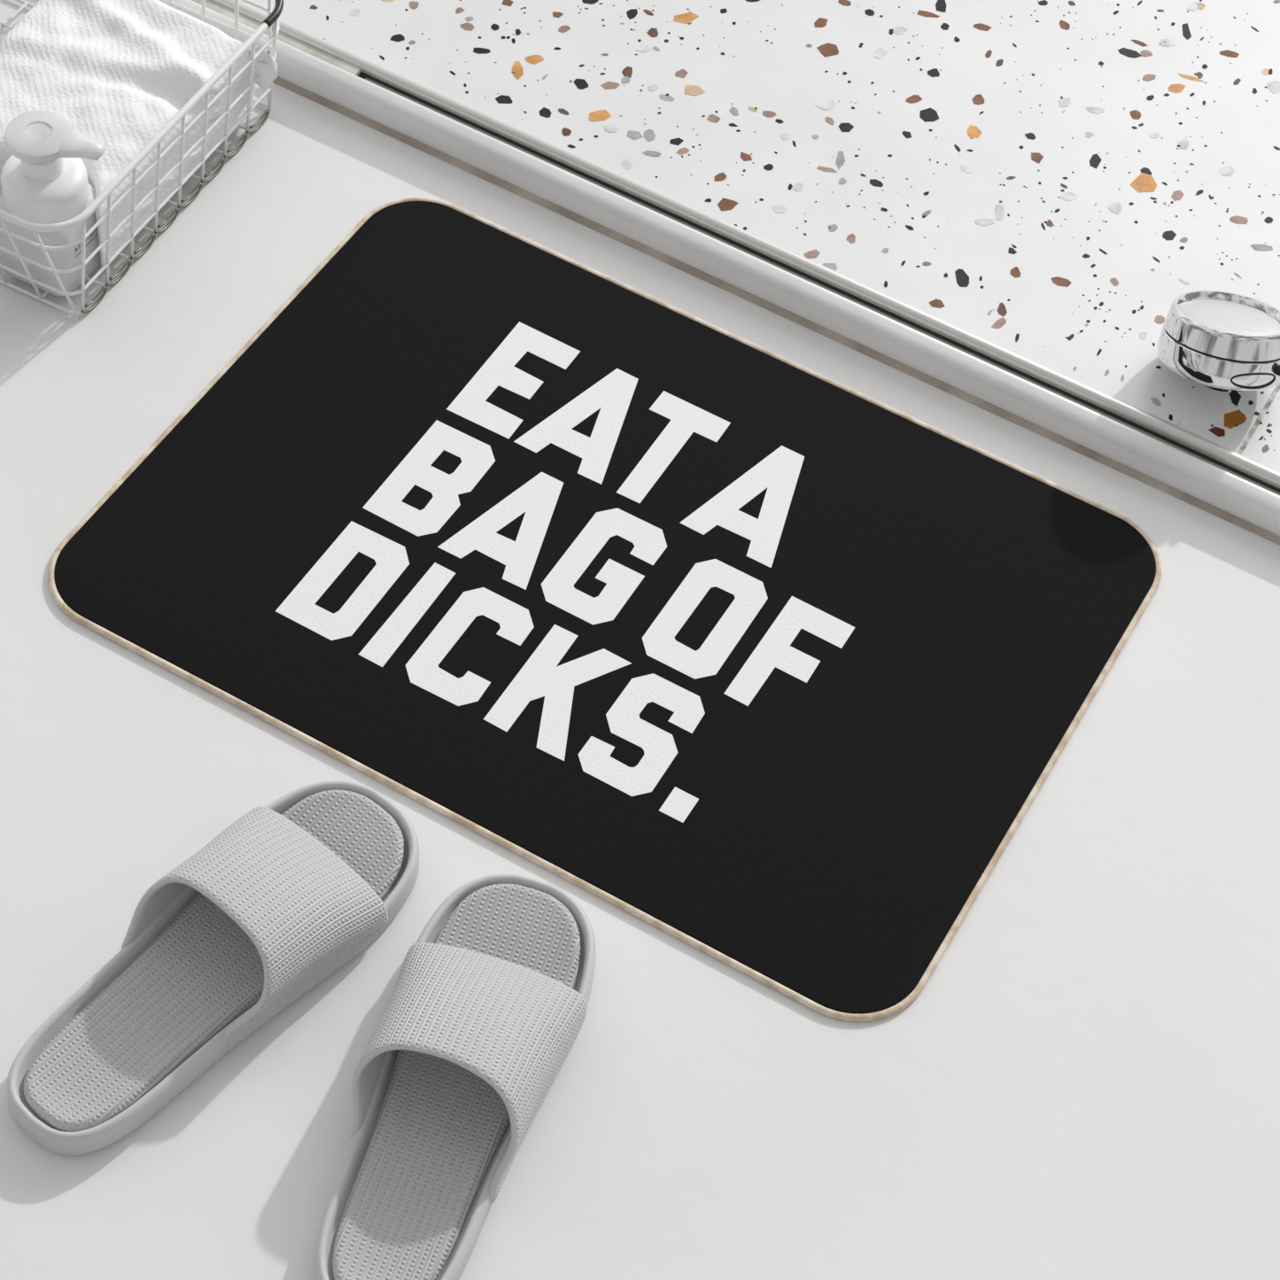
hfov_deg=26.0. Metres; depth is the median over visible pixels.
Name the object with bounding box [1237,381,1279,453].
trim
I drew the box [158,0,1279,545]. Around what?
trim
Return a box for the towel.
[0,0,277,266]
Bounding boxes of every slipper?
[6,780,419,1155]
[314,874,596,1279]
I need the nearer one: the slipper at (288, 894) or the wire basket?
the slipper at (288, 894)
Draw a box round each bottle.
[0,110,105,296]
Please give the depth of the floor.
1.68 m
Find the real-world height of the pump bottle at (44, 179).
0.118 m
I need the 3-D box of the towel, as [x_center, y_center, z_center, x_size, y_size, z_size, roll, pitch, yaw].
[-0.380,-0.370,1.927,0.183,0.073,0.206,27,55,14]
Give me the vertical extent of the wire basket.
0.091 m
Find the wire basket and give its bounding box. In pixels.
[0,0,283,317]
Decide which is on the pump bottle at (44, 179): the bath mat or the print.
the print
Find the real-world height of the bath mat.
0.004 m
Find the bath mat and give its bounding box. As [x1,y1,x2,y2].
[47,197,1161,1021]
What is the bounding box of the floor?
[0,0,1279,1279]
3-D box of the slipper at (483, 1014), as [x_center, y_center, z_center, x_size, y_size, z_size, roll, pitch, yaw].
[-0.099,0.236,1.510,0.114,0.068,0.288,17,53,7]
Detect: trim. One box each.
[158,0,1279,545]
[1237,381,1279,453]

